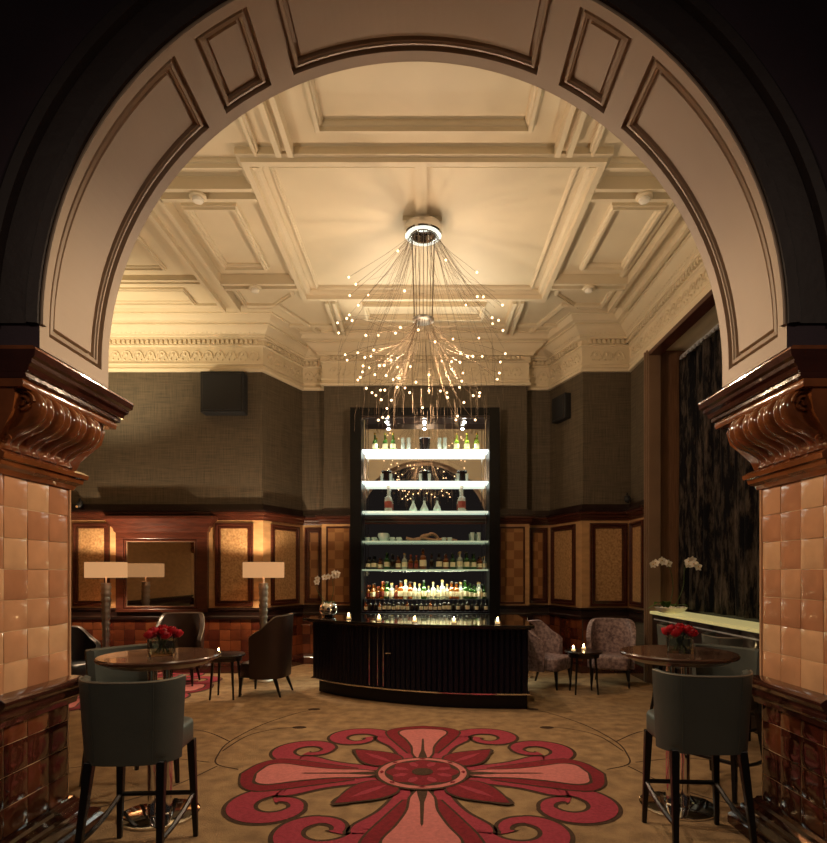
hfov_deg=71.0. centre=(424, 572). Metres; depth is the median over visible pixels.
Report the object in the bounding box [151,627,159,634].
rose
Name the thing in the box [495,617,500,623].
tea light
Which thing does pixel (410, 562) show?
bottle
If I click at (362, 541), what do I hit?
glass shelf
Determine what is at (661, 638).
bar stool
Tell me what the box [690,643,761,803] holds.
bar stool
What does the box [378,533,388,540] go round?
glass bowl
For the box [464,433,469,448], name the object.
champagne bottle
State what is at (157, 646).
glass vase
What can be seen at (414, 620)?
tea light
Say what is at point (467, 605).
bottle
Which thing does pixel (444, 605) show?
bottle
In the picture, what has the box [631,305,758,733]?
window frame
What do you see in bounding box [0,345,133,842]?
pier
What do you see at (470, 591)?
bottle
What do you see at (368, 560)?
bottle
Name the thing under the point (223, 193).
trim
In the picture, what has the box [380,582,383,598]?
bottle
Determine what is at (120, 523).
shelf
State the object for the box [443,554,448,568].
bottle
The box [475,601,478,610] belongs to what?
bottle
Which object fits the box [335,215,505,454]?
chandelier
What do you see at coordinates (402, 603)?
bottle
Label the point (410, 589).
bottle
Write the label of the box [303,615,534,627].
countertop
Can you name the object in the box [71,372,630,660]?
wall
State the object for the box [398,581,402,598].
bottle
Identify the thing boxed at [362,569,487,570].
glass shelf
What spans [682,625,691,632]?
rose
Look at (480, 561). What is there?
bottle
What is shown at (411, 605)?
bottle
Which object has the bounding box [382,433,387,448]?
champagne bottle
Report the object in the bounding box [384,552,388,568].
bottle
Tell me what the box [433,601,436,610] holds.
bottle
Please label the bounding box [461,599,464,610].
bottle
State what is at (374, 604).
bottle
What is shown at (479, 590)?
bottle
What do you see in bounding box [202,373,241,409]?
grille
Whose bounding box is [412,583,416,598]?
bottle
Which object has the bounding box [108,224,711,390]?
trim
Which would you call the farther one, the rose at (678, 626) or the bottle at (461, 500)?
the bottle at (461, 500)
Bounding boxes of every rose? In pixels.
[143,630,153,638]
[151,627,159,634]
[158,627,168,633]
[159,630,171,639]
[168,627,177,633]
[176,629,183,637]
[661,627,668,635]
[665,625,674,631]
[670,628,680,636]
[672,625,683,632]
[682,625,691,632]
[687,628,698,636]
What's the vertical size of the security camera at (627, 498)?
0.165 m
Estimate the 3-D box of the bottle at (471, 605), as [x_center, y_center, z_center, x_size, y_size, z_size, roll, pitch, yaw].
[0.779,0.541,9.600,0.057,0.188,0.056,0,0,0]
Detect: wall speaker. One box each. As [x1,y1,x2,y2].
[200,371,247,415]
[552,392,570,423]
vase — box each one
[147,633,177,656]
[319,603,336,616]
[666,631,693,653]
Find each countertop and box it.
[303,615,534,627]
[650,611,758,640]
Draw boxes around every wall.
[0,0,826,387]
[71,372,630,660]
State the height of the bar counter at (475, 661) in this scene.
1.000 m
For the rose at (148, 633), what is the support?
in the glass vase at (157, 646)
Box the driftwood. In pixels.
[406,532,456,540]
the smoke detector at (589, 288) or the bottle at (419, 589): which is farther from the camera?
the bottle at (419, 589)
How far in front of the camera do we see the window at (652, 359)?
8.42 m
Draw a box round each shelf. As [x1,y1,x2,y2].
[101,514,217,532]
[362,449,487,454]
[362,481,487,485]
[362,511,487,514]
[362,541,487,542]
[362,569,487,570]
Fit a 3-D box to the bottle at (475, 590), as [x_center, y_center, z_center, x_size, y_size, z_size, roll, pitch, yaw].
[0.846,0.323,9.800,0.069,0.235,0.068,0,0,0]
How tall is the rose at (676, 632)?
0.060 m
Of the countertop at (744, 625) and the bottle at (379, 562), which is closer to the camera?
the countertop at (744, 625)
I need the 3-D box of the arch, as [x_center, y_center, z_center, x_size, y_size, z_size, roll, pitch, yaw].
[-0.060,-2.305,3.243,4.400,2.320,0.695,0,0,0]
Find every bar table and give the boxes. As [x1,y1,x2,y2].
[94,647,220,830]
[619,645,740,820]
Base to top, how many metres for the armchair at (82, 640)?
0.884 m
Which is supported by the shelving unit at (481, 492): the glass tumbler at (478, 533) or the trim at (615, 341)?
the glass tumbler at (478, 533)
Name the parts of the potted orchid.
stem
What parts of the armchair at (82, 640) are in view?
seat, backrest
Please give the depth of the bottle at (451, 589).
9.76 m
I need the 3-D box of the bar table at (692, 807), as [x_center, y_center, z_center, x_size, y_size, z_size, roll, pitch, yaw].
[1.735,1.069,3.980,0.760,1.061,0.760,0,0,0]
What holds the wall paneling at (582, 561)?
attached to the wall at (291, 449)
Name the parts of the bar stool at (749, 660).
backrest, leg, seat, leg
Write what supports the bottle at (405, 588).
on the shelving unit at (481, 492)
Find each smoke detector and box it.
[189,190,206,204]
[249,284,261,293]
[582,284,594,293]
[636,190,652,204]
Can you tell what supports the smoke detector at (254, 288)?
attached to the ceiling
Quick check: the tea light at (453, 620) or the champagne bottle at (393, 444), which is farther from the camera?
the champagne bottle at (393, 444)
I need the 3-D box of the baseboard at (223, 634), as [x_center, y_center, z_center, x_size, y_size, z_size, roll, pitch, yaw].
[-2.384,1.170,8.375,10.890,0.860,5.051,0,0,-28]
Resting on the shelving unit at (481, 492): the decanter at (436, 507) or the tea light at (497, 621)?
the decanter at (436, 507)
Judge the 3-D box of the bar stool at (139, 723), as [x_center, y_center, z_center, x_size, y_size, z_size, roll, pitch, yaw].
[-1.603,1.079,3.248,0.561,1.042,0.560,0,0,-3]
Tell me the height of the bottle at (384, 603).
0.199 m
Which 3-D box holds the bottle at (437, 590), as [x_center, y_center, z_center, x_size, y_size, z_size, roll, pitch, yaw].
[0.217,0.328,9.800,0.070,0.224,0.068,0,0,0]
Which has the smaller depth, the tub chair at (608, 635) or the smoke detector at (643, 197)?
the smoke detector at (643, 197)
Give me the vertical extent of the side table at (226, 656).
0.566 m
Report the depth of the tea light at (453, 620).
6.83 m
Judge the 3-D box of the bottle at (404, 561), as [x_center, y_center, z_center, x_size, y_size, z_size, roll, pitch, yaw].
[-0.349,-0.198,9.780,0.086,0.276,0.084,0,0,0]
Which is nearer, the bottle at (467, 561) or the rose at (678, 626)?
the rose at (678, 626)
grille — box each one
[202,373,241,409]
[552,395,563,420]
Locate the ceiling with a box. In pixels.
[114,62,674,330]
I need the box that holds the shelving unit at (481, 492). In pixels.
[350,407,499,614]
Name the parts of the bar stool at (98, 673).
leg, backrest, leg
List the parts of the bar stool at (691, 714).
leg, leg, seat, backrest, leg, leg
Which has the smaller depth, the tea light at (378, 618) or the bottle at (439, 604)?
the tea light at (378, 618)
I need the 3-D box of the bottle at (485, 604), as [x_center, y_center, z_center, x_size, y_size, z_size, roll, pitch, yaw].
[1.009,0.547,9.600,0.062,0.177,0.061,0,0,0]
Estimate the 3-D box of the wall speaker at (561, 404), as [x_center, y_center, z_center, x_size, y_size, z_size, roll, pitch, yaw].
[2.292,-2.780,9.813,0.134,0.420,0.450,0,0,-19]
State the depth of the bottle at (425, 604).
9.58 m
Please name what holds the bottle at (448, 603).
on the shelving unit at (481, 492)
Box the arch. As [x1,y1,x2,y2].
[0,0,826,387]
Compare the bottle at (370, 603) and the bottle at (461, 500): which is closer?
the bottle at (370, 603)
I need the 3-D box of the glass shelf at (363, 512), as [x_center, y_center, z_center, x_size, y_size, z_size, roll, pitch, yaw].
[0.005,-1.010,9.775,2.090,0.040,0.310,0,0,0]
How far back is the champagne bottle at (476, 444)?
9.75 m
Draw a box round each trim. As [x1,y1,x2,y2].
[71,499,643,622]
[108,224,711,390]
[115,79,688,335]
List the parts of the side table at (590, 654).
leg, leg, leg, leg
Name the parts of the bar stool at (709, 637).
backrest, leg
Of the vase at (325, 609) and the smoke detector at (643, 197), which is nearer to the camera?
the smoke detector at (643, 197)
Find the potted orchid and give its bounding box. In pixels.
[649,556,701,613]
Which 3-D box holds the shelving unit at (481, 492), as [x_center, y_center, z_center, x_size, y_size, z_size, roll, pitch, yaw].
[0.000,-0.565,9.665,2.470,4.330,0.630,0,0,0]
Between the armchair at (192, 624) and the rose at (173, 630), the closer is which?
the rose at (173, 630)
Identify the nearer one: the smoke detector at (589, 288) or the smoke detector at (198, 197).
the smoke detector at (198, 197)
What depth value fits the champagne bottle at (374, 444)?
9.75 m
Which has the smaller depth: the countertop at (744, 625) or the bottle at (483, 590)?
the countertop at (744, 625)
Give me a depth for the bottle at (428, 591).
9.77 m
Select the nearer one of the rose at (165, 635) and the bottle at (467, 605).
the rose at (165, 635)
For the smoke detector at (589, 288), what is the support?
attached to the ceiling
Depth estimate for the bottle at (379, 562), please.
9.76 m
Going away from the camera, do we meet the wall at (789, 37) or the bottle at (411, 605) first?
the wall at (789, 37)
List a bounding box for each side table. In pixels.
[209,651,245,699]
[565,648,602,694]
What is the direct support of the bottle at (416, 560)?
on the shelving unit at (481, 492)
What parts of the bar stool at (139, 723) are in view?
leg, leg, backrest, seat, leg, leg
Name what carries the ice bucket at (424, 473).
on the shelving unit at (481, 492)
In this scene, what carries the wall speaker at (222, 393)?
attached to the wall at (291, 449)
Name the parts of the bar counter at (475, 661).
countertop moulding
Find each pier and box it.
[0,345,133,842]
[698,345,826,842]
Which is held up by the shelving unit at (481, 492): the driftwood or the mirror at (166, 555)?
the driftwood
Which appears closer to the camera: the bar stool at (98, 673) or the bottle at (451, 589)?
the bar stool at (98, 673)
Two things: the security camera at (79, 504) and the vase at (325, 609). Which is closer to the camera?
the vase at (325, 609)
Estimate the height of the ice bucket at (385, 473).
0.195 m
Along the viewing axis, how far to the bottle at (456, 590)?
9.77 m
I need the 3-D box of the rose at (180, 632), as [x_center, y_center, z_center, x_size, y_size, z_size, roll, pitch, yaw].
[-1.641,0.399,3.851,0.074,0.061,0.069,0,0,-19]
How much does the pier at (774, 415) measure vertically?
2.745 m
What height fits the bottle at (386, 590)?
0.293 m
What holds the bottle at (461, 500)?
on the shelving unit at (481, 492)
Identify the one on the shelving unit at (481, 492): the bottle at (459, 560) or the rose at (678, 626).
the bottle at (459, 560)
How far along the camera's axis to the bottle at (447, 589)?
9.77 m
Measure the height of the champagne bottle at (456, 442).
0.313 m
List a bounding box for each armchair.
[71,626,100,675]
[156,612,204,685]
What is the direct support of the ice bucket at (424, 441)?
on the shelving unit at (481, 492)
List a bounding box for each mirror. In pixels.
[101,514,217,611]
[365,424,486,598]
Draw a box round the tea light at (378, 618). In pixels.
[376,615,381,620]
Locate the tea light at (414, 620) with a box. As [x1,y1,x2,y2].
[412,616,417,622]
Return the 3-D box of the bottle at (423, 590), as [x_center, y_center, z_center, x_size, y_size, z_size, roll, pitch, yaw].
[-0.018,0.285,9.800,0.091,0.310,0.089,0,0,0]
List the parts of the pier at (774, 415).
dado rail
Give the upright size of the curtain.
3.690 m
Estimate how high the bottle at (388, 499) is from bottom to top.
0.443 m
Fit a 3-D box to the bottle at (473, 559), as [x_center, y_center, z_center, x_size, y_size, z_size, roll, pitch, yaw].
[0.827,-0.198,9.780,0.081,0.276,0.079,0,0,0]
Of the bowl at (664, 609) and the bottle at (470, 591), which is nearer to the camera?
the bowl at (664, 609)
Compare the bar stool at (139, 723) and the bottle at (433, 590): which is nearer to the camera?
the bar stool at (139, 723)
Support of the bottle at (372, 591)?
on the shelving unit at (481, 492)
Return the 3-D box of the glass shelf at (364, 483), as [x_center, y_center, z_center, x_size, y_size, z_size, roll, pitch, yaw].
[0.005,-1.508,9.775,2.090,0.035,0.310,0,0,0]
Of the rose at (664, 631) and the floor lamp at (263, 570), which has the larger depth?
the floor lamp at (263, 570)
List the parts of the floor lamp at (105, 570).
lamp shade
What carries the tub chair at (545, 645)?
on the floor
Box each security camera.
[75,498,82,507]
[624,493,630,502]
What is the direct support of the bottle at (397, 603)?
on the shelving unit at (481, 492)
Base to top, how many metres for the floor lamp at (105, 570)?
1.760 m
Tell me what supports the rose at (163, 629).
in the glass vase at (157, 646)
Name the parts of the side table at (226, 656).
leg, leg, leg, leg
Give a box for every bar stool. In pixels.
[75,674,198,842]
[79,643,179,786]
[642,668,757,842]
[650,622,691,709]
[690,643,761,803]
[701,631,756,740]
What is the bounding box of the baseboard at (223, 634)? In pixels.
[71,615,643,680]
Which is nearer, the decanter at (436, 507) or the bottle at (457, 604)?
the bottle at (457, 604)
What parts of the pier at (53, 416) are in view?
dado rail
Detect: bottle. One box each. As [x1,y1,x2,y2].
[366,556,369,568]
[366,585,369,598]
[368,598,371,610]
[370,584,374,598]
[371,556,375,568]
[372,433,376,448]
[373,599,376,610]
[378,558,381,568]
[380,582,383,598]
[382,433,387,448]
[382,599,385,610]
[384,486,391,510]
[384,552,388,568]
[384,582,388,598]
[387,600,390,610]
[389,583,393,598]
[390,433,395,448]
[390,554,394,568]
[394,586,397,598]
[396,556,399,568]
[396,599,399,610]
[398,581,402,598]
[401,600,404,610]
[402,553,406,568]
[403,580,407,598]
[408,554,412,568]
[408,582,412,598]
[410,600,413,610]
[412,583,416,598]
[414,555,417,568]
[417,584,420,598]
[419,601,422,610]
[420,549,426,568]
[421,581,426,598]
[424,601,427,610]
[427,586,430,598]
[429,553,433,568]
[431,582,435,598]
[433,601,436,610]
[436,553,441,568]
[436,586,439,598]
[438,601,441,610]
[440,580,444,598]
[442,599,446,610]
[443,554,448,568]
[445,584,448,598]
[447,599,450,610]
[449,582,453,598]
[451,553,454,568]
[454,433,458,448]
[454,583,458,598]
[456,600,459,610]
[457,551,462,568]
[458,486,465,510]
[459,582,462,598]
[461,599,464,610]
[463,581,467,598]
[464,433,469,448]
[464,552,469,568]
[465,599,469,610]
[468,584,472,598]
[470,600,473,610]
[472,553,475,568]
[473,585,476,598]
[474,433,479,448]
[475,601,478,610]
[477,582,481,598]
[478,556,481,568]
[482,584,486,598]
[484,601,487,610]
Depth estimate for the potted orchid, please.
7.86 m
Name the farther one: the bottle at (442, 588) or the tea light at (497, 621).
the bottle at (442, 588)
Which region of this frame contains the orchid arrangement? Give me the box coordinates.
[314,570,340,616]
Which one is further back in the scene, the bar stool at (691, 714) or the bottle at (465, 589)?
the bottle at (465, 589)
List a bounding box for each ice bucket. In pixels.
[381,470,391,480]
[419,437,430,448]
[419,470,429,480]
[457,470,466,480]
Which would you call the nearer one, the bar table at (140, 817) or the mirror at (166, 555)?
the bar table at (140, 817)
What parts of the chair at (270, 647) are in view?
leg, seat, backrest, leg, leg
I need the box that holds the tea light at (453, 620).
[451,618,456,623]
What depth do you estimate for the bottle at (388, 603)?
9.58 m
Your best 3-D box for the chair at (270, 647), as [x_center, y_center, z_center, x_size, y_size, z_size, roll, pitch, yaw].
[-2.086,1.073,7.716,0.609,1.054,0.684,0,0,7]
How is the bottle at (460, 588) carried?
on the shelving unit at (481, 492)
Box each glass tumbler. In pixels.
[470,532,474,540]
[477,532,480,540]
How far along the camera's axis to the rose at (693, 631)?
3.85 m
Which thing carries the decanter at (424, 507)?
on the shelving unit at (481, 492)
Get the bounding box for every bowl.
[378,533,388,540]
[654,606,687,613]
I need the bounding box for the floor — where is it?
[69,664,761,842]
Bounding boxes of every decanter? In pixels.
[409,497,416,510]
[420,497,427,510]
[433,497,440,510]
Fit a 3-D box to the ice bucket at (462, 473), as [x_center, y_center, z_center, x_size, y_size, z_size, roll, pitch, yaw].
[0.625,-1.622,9.780,0.182,0.195,0.182,0,0,0]
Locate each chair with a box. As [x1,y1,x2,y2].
[238,613,293,697]
[527,620,571,690]
[586,618,635,688]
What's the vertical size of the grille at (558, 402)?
0.360 m
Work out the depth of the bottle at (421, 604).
9.58 m
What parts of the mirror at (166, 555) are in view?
frame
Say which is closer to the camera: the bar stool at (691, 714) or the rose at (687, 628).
the bar stool at (691, 714)
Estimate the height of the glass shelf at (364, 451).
0.030 m
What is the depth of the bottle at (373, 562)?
9.75 m
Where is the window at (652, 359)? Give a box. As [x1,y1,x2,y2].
[644,289,714,682]
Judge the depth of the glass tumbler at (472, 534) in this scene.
9.75 m
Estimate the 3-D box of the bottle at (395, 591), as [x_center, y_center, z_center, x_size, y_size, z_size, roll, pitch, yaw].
[-0.489,0.329,9.800,0.065,0.222,0.063,0,0,0]
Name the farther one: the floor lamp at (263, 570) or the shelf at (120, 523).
the shelf at (120, 523)
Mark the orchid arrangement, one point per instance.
(328, 609)
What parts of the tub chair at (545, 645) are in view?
backrest, leg, seat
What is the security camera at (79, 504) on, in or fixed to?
attached to the wall at (291, 449)
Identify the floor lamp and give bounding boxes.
[84,562,127,647]
[243,562,283,682]
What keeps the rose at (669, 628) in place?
in the glass vase at (683, 643)
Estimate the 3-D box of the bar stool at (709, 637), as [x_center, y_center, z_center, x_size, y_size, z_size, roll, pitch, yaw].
[2.818,1.079,5.300,0.560,1.042,0.561,0,0,0]
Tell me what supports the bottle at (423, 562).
on the shelving unit at (481, 492)
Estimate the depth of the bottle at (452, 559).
9.75 m
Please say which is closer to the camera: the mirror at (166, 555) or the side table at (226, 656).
the side table at (226, 656)
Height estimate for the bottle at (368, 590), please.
0.237 m
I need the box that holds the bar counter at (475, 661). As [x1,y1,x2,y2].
[303,615,534,708]
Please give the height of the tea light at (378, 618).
0.082 m
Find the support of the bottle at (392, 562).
on the shelving unit at (481, 492)
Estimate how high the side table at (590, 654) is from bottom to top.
0.566 m
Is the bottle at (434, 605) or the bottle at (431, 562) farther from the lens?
the bottle at (431, 562)
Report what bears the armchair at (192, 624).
on the floor
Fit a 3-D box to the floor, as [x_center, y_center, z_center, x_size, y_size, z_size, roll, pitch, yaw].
[-0.950,1.637,4.050,10.500,0.126,13.100,0,0,0]
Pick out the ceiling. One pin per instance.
(498, 222)
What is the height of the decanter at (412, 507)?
0.250 m
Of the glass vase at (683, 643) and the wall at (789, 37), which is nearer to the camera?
the wall at (789, 37)
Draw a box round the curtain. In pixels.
[678,323,758,619]
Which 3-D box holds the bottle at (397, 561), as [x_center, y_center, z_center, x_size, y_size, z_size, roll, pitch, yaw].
[-0.455,-0.175,9.780,0.078,0.231,0.076,0,0,0]
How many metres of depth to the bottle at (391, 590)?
9.77 m
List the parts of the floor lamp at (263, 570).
lamp shade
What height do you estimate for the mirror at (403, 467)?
3.220 m
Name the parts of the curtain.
rail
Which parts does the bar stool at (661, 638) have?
leg, backrest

